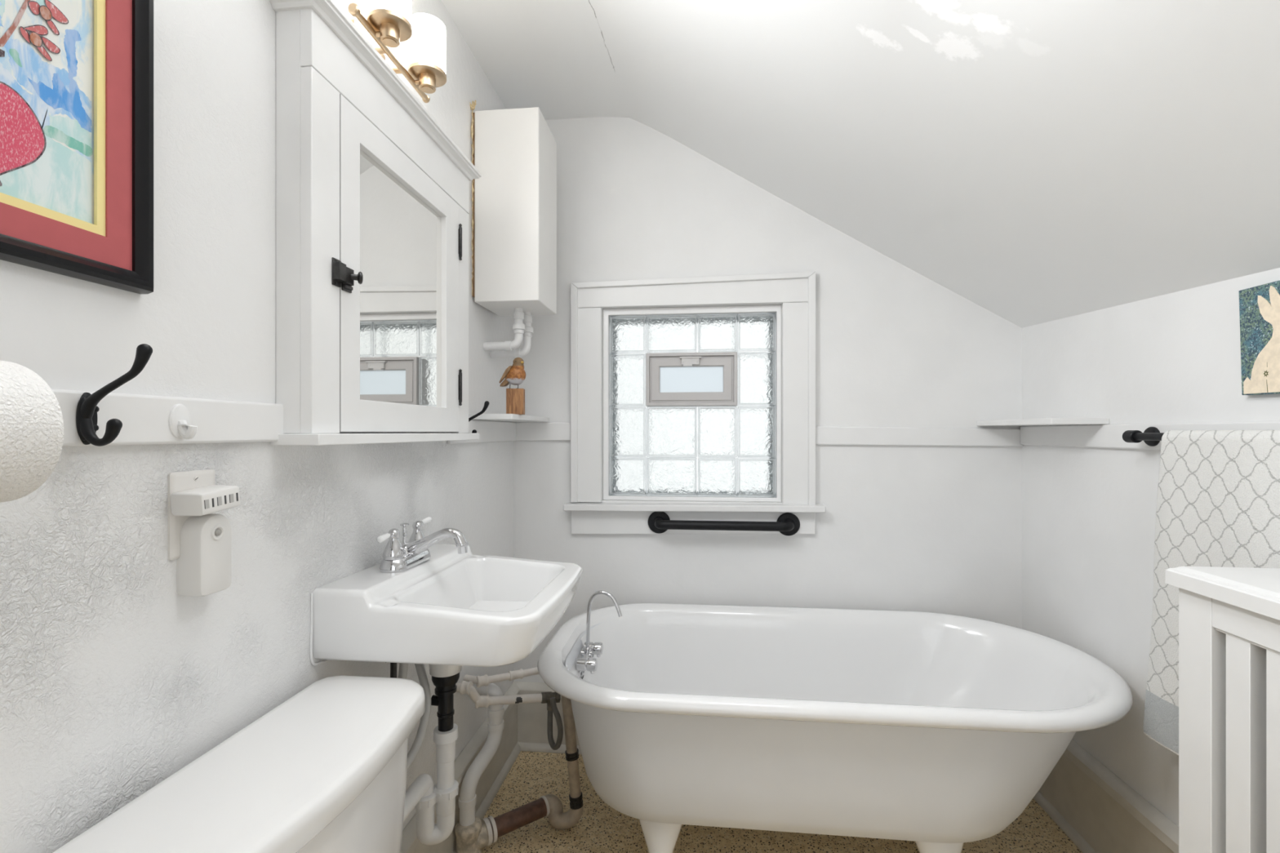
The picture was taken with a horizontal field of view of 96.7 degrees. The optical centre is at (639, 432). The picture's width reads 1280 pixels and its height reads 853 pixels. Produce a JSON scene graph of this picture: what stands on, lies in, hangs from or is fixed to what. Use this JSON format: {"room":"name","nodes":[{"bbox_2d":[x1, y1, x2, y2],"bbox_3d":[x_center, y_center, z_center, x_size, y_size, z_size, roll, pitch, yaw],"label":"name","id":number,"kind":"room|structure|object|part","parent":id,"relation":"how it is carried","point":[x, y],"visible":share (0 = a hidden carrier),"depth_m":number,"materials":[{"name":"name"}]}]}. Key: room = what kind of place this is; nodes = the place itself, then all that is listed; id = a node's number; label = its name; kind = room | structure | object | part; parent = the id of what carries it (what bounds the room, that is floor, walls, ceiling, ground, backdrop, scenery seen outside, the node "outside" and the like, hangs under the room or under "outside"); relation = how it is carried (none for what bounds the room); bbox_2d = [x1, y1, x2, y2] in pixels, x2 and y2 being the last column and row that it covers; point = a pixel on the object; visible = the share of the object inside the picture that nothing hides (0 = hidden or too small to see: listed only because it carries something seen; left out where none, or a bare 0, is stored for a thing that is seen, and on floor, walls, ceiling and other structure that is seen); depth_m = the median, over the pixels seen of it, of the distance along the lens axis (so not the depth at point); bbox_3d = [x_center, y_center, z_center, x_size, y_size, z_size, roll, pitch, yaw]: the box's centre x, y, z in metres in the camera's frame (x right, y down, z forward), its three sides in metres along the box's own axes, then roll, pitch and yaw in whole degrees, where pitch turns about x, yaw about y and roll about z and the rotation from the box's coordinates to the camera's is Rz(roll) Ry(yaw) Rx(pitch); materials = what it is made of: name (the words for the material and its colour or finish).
{"room":"bathroom","nodes":[
{"label":"bathroom","id":0,"kind":"room"},
{"bbox_2d":[0,0,514,852],"bbox_3d":[-0.714,-0.050,0.563,0.120,2.500,3.570,0,0,6],"label":"wall","id":1,"kind":"structure","parent":0,"point":[113,681],"depth_m":0.80,"materials":[{"name":"white paint"}]},
{"bbox_2d":[0,0,153,294],"bbox_3d":[-0.650,-0.469,0.483,0.024,0.586,0.485,0,0,6],"label":"framed picture","id":2,"kind":"object","parent":1,"relation":"attached to","point":[77,76],"visible":1,"depth_m":0.65,"materials":[{"name":"black"}]},
{"bbox_2d":[0,0,93,224],"bbox_3d":[-0.659,-0.471,0.484,0.005,0.472,0.375,0,0,6],"label":"artwork","id":3,"kind":"object","parent":2,"relation":"attached to","point":[46,46],"depth_m":0.62,"materials":[{"name":"paper"}]},
{"bbox_2d":[51,388,283,446],"bbox_3d":[-0.719,-0.015,-0.128,0.015,0.063,2.195,0,0,6],"label":"rail","id":4,"kind":"object","parent":1,"relation":"attached to","point":[144,419],"visible":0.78,"depth_m":0.75,"materials":[{"name":"white paint"}]},
{"bbox_2d":[0,360,63,502],"bbox_3d":[-0.585,-0.001,0.467,0.128,0.128,0.103,0,0,6],"label":"toilet paper roll","id":5,"kind":"object","parent":4,"relation":"attached to","point":[32,423],"visible":1,"depth_m":0.49,"materials":[{"name":"white paper"}]},
{"bbox_2d":[75,343,152,446],"bbox_3d":[-0.589,-0.041,0.642,0.089,0.114,0.022,0,0,6],"label":"coat hook","id":6,"kind":"object","parent":4,"relation":"attached to","point":[86,411],"visible":1,"depth_m":0.64,"materials":[{"name":"black metal"}]},
{"bbox_3d":[-0.628,-0.015,0.647,0.004,0.060,0.021,0,0,6],"label":"plate","id":7,"kind":"part","parent":6,"relation":"part of","materials":[{"name":"black metal"}]},
{"bbox_2d":[168,404,197,439],"bbox_3d":[-0.607,-0.014,0.762,0.028,0.048,0.032,0,0,6],"label":"hook","id":8,"kind":"object","parent":4,"relation":"attached to","point":[180,424],"visible":1,"depth_m":0.76,"materials":[{"name":"white paint"}]},
{"bbox_2d":[168,469,214,559],"bbox_3d":[-0.625,0.114,0.797,0.007,0.118,0.072,0,0,6],"label":"outlet plate","id":9,"kind":"object","parent":1,"relation":"attached to","point":[187,480],"visible":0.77,"depth_m":0.77,"materials":[{"name":"white plastic"}]},
{"bbox_2d":[176,513,231,596],"bbox_3d":[-0.609,0.170,0.798,0.041,0.110,0.053,0,0,6],"label":"night light","id":10,"kind":"object","parent":9,"relation":"attached to","point":[204,563],"visible":0.95,"depth_m":0.78,"materials":[{"name":"white plastic"}]},
{"bbox_2d":[170,484,239,515],"bbox_3d":[-0.600,0.094,0.788,0.047,0.036,0.068,0,0,6],"label":"charger","id":11,"kind":"object","parent":9,"relation":"attached to","point":[200,501],"visible":1,"depth_m":0.76,"materials":[{"name":"white plastic"}]},
{"bbox_2d":[269,0,481,445],"bbox_3d":[-0.529,-0.355,1.272,0.099,0.755,0.700,0,0,6],"label":"medicine cabinet","id":12,"kind":"object","parent":1,"relation":"attached to","point":[372,193],"visible":1,"depth_m":1.09,"materials":[{"name":"white paint"}]},
{"bbox_3d":[-0.533,-0.720,1.273,0.092,0.027,0.700,0,0,6],"label":"crown moulding","id":13,"kind":"part","parent":12,"relation":"part of","materials":[{"name":"white paint"}]},
{"bbox_3d":[-0.521,-0.304,1.275,0.019,0.608,0.505,0,0,6],"label":"door","id":14,"kind":"part","parent":12,"relation":"part of","materials":[{"name":"white paint"}]},
{"bbox_2d":[360,149,441,407],"bbox_3d":[-0.528,-0.306,1.267,0.003,0.486,0.369,0,0,6],"label":"mirror","id":15,"kind":"object","parent":12,"relation":"attached to","point":[401,224],"depth_m":1.24,"materials":[{"name":"clear glass"}]},
{"bbox_2d":[385,662,396,677],"bbox_3d":[-0.548,0.519,1.151,0.107,0.186,0.017,0,0,-33],"label":"support rod","id":16,"kind":"object","parent":1,"relation":"attached to","point":[393,665],"visible":0.06,"depth_m":1.17,"materials":[{"name":"black paint"}]},
{"bbox_2d":[347,0,446,102],"bbox_3d":[-0.514,-0.825,1.188,0.147,0.159,0.288,0,0,6],"label":"vanity light","id":17,"kind":"object","parent":1,"relation":"attached to","point":[389,23],"visible":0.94,"depth_m":1.23,"materials":[{"name":"gold metal"}]},
{"bbox_3d":[-0.489,-0.852,1.112,0.078,0.105,0.078,0,0,6],"label":"lamp shade","id":18,"kind":"part","parent":17,"relation":"part of","materials":[{"name":"white glass"}]},
{"bbox_3d":[-0.473,-0.852,1.265,0.078,0.105,0.078,0,0,6],"label":"lamp shade","id":19,"kind":"part","parent":17,"relation":"part of","materials":[{"name":"white glass"}]},
{"bbox_2d":[309,543,582,677],"bbox_3d":[-0.367,0.414,1.258,0.425,0.247,0.485,0,0,6],"label":"sink","id":20,"kind":"object","parent":1,"relation":"attached to","point":[451,611],"visible":0.96,"depth_m":1.04,"materials":[{"name":"white ceramic"}]},
{"bbox_2d":[398,662,408,679],"bbox_3d":[-0.538,0.606,1.168,0.129,0.357,0.023,0,0,-44],"label":"supply hose","id":21,"kind":"object","parent":20,"relation":"attached to","point":[403,667],"visible":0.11,"depth_m":1.20,"materials":[{"name":"grey"}]},
{"bbox_2d":[406,663,431,770],"bbox_3d":[-0.505,0.592,1.184,0.098,0.331,0.272,0,0,6],"label":"supply hose","id":22,"kind":"object","parent":20,"relation":"attached to","point":[420,669],"visible":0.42,"depth_m":1.21,"materials":[{"name":"grey"}]},
{"bbox_2d":[376,516,468,573],"bbox_3d":[-0.486,0.246,1.270,0.183,0.092,0.155,0,0,-24],"label":"faucet","id":23,"kind":"object","parent":20,"relation":"on","point":[397,557],"visible":1,"depth_m":1.24,"materials":[{"name":"silver metal"}]},
{"bbox_3d":[-0.522,0.236,1.206,0.044,0.062,0.044,0,0,6],"label":"handle","id":24,"kind":"part","parent":23,"relation":"part of","materials":[{"name":"silver metal"}]},
{"bbox_3d":[-0.520,0.226,1.257,0.019,0.050,0.019,0,0,6],"label":"lift rod","id":25,"kind":"part","parent":23,"relation":"part of","materials":[{"name":"silver metal"}]},
{"bbox_3d":[-0.511,0.236,1.308,0.044,0.062,0.044,0,0,6],"label":"handle","id":26,"kind":"part","parent":23,"relation":"part of","materials":[{"name":"silver metal"}]},
{"bbox_3d":[-0.456,0.244,1.250,0.163,0.068,0.042,0,0,6],"label":"spout","id":27,"kind":"part","parent":23,"relation":"part of","materials":[{"name":"silver metal"}]},
{"bbox_2d":[403,672,459,845],"bbox_3d":[-0.501,0.725,1.182,0.138,0.376,0.274,0,0,16],"label":"trap","id":28,"kind":"object","parent":20,"relation":"attached to","point":[422,795],"visible":0.81,"depth_m":1.25,"materials":[{"name":"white plastic"}]},
{"bbox_3d":[-0.503,0.776,1.151,0.100,0.051,0.243,0,0,33],"label":"trap arm","id":29,"kind":"part","parent":28,"relation":"part of"},
{"bbox_2d":[400,681,520,852],"bbox_3d":[-0.642,1.078,0.480,0.040,0.245,3.420,0,0,6],"label":"drain pipe","id":30,"kind":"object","parent":1,"relation":"attached to","point":[490,782],"depth_m":1.81,"materials":[{"name":"paint"}]},
{"bbox_2d":[447,419,515,444],"bbox_3d":[-0.507,-0.002,1.884,0.015,0.072,0.570,0,0,6],"label":"rail","id":31,"kind":"object","parent":1,"relation":"attached to","point":[489,431],"visible":0.76,"depth_m":1.91,"materials":[{"name":"white paint"}]},
{"bbox_2d":[468,400,488,433],"bbox_3d":[-0.482,-0.033,1.662,0.089,0.114,0.022,0,0,6],"label":"coat hook","id":32,"kind":"object","parent":31,"relation":"attached to","point":[486,402],"visible":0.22,"depth_m":1.65,"materials":[{"name":"black metal"}]},
{"bbox_2d":[456,680,542,708],"bbox_3d":[-0.417,0.782,1.709,0.258,0.101,0.045,0,0,-23],"label":"pipe","id":33,"kind":"object","parent":1,"relation":"attached to","point":[464,687],"visible":1,"depth_m":1.69,"materials":[{"name":"grey plastic"}]},
{"bbox_2d":[546,697,563,750],"bbox_3d":[-0.265,0.880,1.726,0.034,0.165,0.084,0,0,-36],"label":"flexible hose","id":34,"kind":"object","parent":33,"relation":"attached to","point":[553,746],"visible":1,"depth_m":1.70,"materials":[{"name":"grey rubber"}]},
{"bbox_2d":[541,691,560,711],"bbox_3d":[-0.277,0.829,1.762,0.059,0.056,0.035,0,0,-21],"label":"valve","id":35,"kind":"object","parent":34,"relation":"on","point":[546,696],"visible":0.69,"depth_m":1.75,"materials":[{"name":"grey metal"}]},
{"bbox_2d":[463,666,539,687],"bbox_3d":[-0.389,0.750,1.760,0.298,0.037,0.064,0,0,-23],"label":"pipe","id":36,"kind":"object","parent":1,"relation":"attached to","point":[480,681],"visible":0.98,"depth_m":1.73,"materials":[{"name":"white plastic"}]},
{"bbox_2d":[468,413,549,422],"bbox_3d":[-0.436,-0.047,1.947,0.143,0.017,0.430,0,0,6],"label":"corner shelf","id":37,"kind":"object","parent":1,"relation":"attached to","point":[494,417],"visible":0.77,"depth_m":1.79,"materials":[{"name":"white paint"}]},
{"bbox_2d":[499,357,525,414],"bbox_3d":[-0.401,-0.146,1.802,0.080,0.180,0.052,0,0,6],"label":"bird figurine","id":38,"kind":"object","parent":37,"relation":"on","point":[515,375],"visible":0.99,"depth_m":1.78,"materials":[{"name":"brown wood"}]},
{"bbox_2d":[469,100,556,315],"bbox_3d":[-0.411,-0.717,1.869,0.220,0.623,0.235,0,0,6],"label":"box","id":39,"kind":"object","parent":1,"relation":"attached to","point":[514,150],"visible":0.92,"depth_m":1.77,"materials":[{"name":"paint"}]},
{"bbox_2d":[483,307,524,351],"bbox_3d":[-0.446,-0.337,1.877,0.137,0.138,0.041,0,0,6],"label":"drain pipe","id":40,"kind":"object","parent":39,"relation":"attached to","point":[518,327],"visible":1,"depth_m":1.86,"materials":[{"name":"white plastic"}]},
{"bbox_2d":[489,311,533,358],"bbox_3d":[-0.435,-0.328,1.936,0.146,0.156,0.040,0,0,6],"label":"drain pipe","id":41,"kind":"object","parent":39,"relation":"attached to","point":[527,321],"visible":0.86,"depth_m":1.92,"materials":[{"name":"white plastic"}]},
{"bbox_2d":[512,349,521,358],"bbox_3d":[-0.417,-0.266,1.934,0.023,0.032,0.032,0,0,6],"label":"socket","id":42,"kind":"object","parent":41,"relation":"attached to","point":[516,353],"depth_m":1.92,"materials":[{"name":"white plastic"}]},
{"bbox_2d":[514,116,1022,682],"bbox_3d":[0.434,-0.050,2.161,1.830,2.500,0.150,0,0,6],"label":"wall","id":43,"kind":"structure","parent":0,"point":[935,529],"depth_m":2.06,"materials":[{"name":"paint"}]},
{"bbox_2d":[515,681,582,755],"bbox_3d":[0.424,1.078,2.067,1.830,0.245,0.040,0,0,6],"label":"baseboard","id":44,"kind":"structure","parent":43,"relation":"attached to","point":[532,735],"depth_m":2.15,"materials":[{"name":"paint"}]},
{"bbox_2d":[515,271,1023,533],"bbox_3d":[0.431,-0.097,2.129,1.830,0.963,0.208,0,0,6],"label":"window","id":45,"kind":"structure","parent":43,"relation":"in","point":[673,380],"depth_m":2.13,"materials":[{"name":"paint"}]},
{"bbox_3d":[0.197,-0.198,2.177,0.340,0.199,0.099,0,0,6],"label":"vent frame","id":46,"kind":"part","parent":45,"relation":"part of","materials":[{"name":"grey plastic"}]},
{"bbox_3d":[0.193,-0.197,2.150,0.242,0.104,0.004,0,0,6],"label":"vent pane","id":47,"kind":"part","parent":45,"relation":"part of","materials":[{"name":"white"}]},
{"bbox_3d":[0.194,-0.198,2.150,0.315,0.173,0.032,0,0,6],"label":"vent sash","id":48,"kind":"part","parent":45,"relation":"part of","materials":[{"name":"grey plastic"}]},
{"bbox_3d":[0.190,-0.105,2.134,0.664,0.725,0.020,0,0,6],"label":"frame","id":49,"kind":"part","parent":45,"relation":"part of","materials":[{"name":"white plastic"}]},
{"bbox_3d":[0.190,0.276,2.096,0.944,0.032,0.092,0,0,6],"label":"sill","id":50,"kind":"part","parent":45,"relation":"part of","materials":[{"name":"paint"}]},
{"bbox_2d":[648,511,799,535],"bbox_3d":[0.299,0.333,2.042,0.550,0.083,0.074,0,0,6],"label":"grab bar","id":51,"kind":"object","parent":45,"relation":"attached to","point":[788,523],"visible":0.99,"depth_m":2.02,"materials":[{"name":"black metal"}]},
{"bbox_2d":[481,751,1082,852],"bbox_3d":[0.248,1.250,0.386,2.130,0.100,3.720,0,0,6],"label":"floor","id":52,"kind":"structure","parent":0,"point":[601,828],"depth_m":1.70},
{"bbox_2d":[52,675,425,852],"bbox_3d":[-0.258,0.823,0.771,0.706,0.754,0.505,0,0,6],"label":"toilet","id":53,"kind":"object","parent":52,"relation":"on","point":[323,771],"visible":1,"depth_m":0.76,"materials":[{"name":"white ceramic"}]},
{"bbox_3d":[-0.503,0.652,0.795,0.210,0.326,0.477,0,0,6],"label":"tank","id":54,"kind":"part","parent":53,"relation":"part of","materials":[{"name":"white ceramic"}]},
{"bbox_2d":[454,794,583,852],"bbox_3d":[-0.355,1.151,1.684,0.373,0.098,0.101,0,0,-26],"label":"drain pipe","id":55,"kind":"object","parent":52,"relation":"on","point":[485,832],"visible":0.97,"depth_m":1.66,"materials":[{"name":"brown metal"}]},
{"bbox_2d":[457,683,504,826],"bbox_3d":[-0.466,0.935,1.679,0.083,0.340,0.188,0,0,6],"label":"drain pipe","id":56,"kind":"object","parent":55,"relation":"attached to","point":[467,800],"visible":0.88,"depth_m":1.67,"materials":[{"name":"white plastic"}]},
{"bbox_2d":[537,603,1133,852],"bbox_3d":[0.499,0.910,1.657,1.560,0.580,0.760,0,0,6],"label":"bathtub","id":57,"kind":"object","parent":52,"relation":"on","point":[937,731],"visible":0.97,"depth_m":1.39,"materials":[{"name":"white ceramic"}]},
{"bbox_2d":[561,695,583,809],"bbox_3d":[-0.212,0.906,1.732,0.079,0.471,0.042,0,0,6],"label":"pipe","id":58,"kind":"object","parent":57,"relation":"attached to","point":[575,796],"visible":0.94,"depth_m":1.72,"materials":[{"name":"black paint"}]},
{"bbox_2d":[576,590,622,674],"bbox_3d":[-0.120,0.611,1.765,0.130,0.234,0.144,0,0,6],"label":"tub faucet","id":59,"kind":"object","parent":57,"relation":"attached to","point":[587,662],"visible":1,"depth_m":1.77,"materials":[{"name":"silver metal"}]},
{"bbox_3d":[-0.160,0.705,1.716,0.060,0.046,0.039,0,0,6],"label":"handle","id":60,"kind":"part","parent":59,"relation":"part of","materials":[{"name":"silver metal"}]},
{"bbox_3d":[-0.148,0.696,1.821,0.060,0.046,0.039,0,0,6],"label":"handle","id":61,"kind":"part","parent":59,"relation":"part of","materials":[{"name":"silver metal"}]},
{"bbox_3d":[-0.112,0.604,1.770,0.117,0.221,0.013,0,0,10],"label":"spout","id":62,"kind":"part","parent":59,"relation":"part of","materials":[{"name":"silver metal"}]},
{"bbox_2d":[1165,566,1279,852],"bbox_3d":[1.038,0.719,0.600,0.270,0.962,0.831,0,0,6],"label":"radiator cover","id":63,"kind":"object","parent":52,"relation":"on","point":[1229,617],"visible":1,"depth_m":0.93,"materials":[{"name":"white paint"}]},
{"bbox_3d":[0.980,0.736,0.981,0.045,0.928,0.065,0,0,6],"label":"post","id":64,"kind":"part","parent":63,"relation":"part of","materials":[{"name":"white paint"}]},
{"bbox_3d":[0.936,0.301,0.611,0.033,0.058,0.680,0,0,6],"label":"rail","id":65,"kind":"part","parent":63,"relation":"part of","materials":[{"name":"white paint"}]},
{"bbox_2d":[440,0,1279,328],"bbox_3d":[0.270,-0.693,0.409,2.070,1.154,3.570,0,0,6],"label":"ceiling","id":66,"kind":"structure","parent":0,"point":[1035,162],"depth_m":1.27,"materials":[{"name":"paint"}]},
{"bbox_2d":[1022,267,1279,826],"bbox_3d":[1.225,0.370,0.359,0.120,1.660,3.570,0,0,6],"label":"wall","id":67,"kind":"structure","parent":0,"point":[1089,513],"depth_m":1.54,"materials":[{"name":"paint"}]},
{"bbox_2d":[977,417,1109,426],"bbox_3d":[1.239,-0.030,1.785,0.150,0.017,0.430,0,0,6],"label":"corner shelf","id":68,"kind":"object","parent":67,"relation":"attached to","point":[1049,421],"visible":1,"depth_m":1.62,"materials":[{"name":"white paint"}]},
{"bbox_2d":[1033,738,1178,852],"bbox_3d":[1.140,1.064,0.292,0.036,0.272,3.420,0,0,6],"label":"baseboard","id":69,"kind":"structure","parent":67,"relation":"attached to","point":[1092,806],"depth_m":1.58,"materials":[{"name":"paint"}]},
{"bbox_2d":[1020,421,1279,450],"bbox_3d":[1.150,0.011,0.284,0.014,0.065,3.406,0,0,6],"label":"rail","id":70,"kind":"object","parent":67,"relation":"attached to","point":[1100,436],"visible":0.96,"depth_m":1.55,"materials":[{"name":"white paint"}]},
{"bbox_2d":[1122,426,1164,446],"bbox_3d":[1.197,0.011,1.102,0.062,0.048,0.647,0,0,6],"label":"towel bar","id":71,"kind":"object","parent":70,"relation":"attached to","point":[1152,436],"visible":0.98,"depth_m":1.38,"materials":[{"name":"black metal"}]},
{"bbox_2d":[1142,430,1279,755],"bbox_3d":[1.179,0.349,1.164,0.055,0.705,0.317,0,0,6],"label":"towel","id":72,"kind":"object","parent":71,"relation":"hanging from","point":[1218,499],"visible":0.63,"depth_m":1.19,"materials":[{"name":"white fabric"}]},
{"bbox_2d":[1239,280,1279,395],"bbox_3d":[1.230,-0.182,1.063,0.018,0.220,0.221,0,0,6],"label":"picture","id":73,"kind":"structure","parent":67,"relation":"attached to","point":[1259,305],"depth_m":1.13,"materials":[{"name":"multicoloured paper"}]}
]}

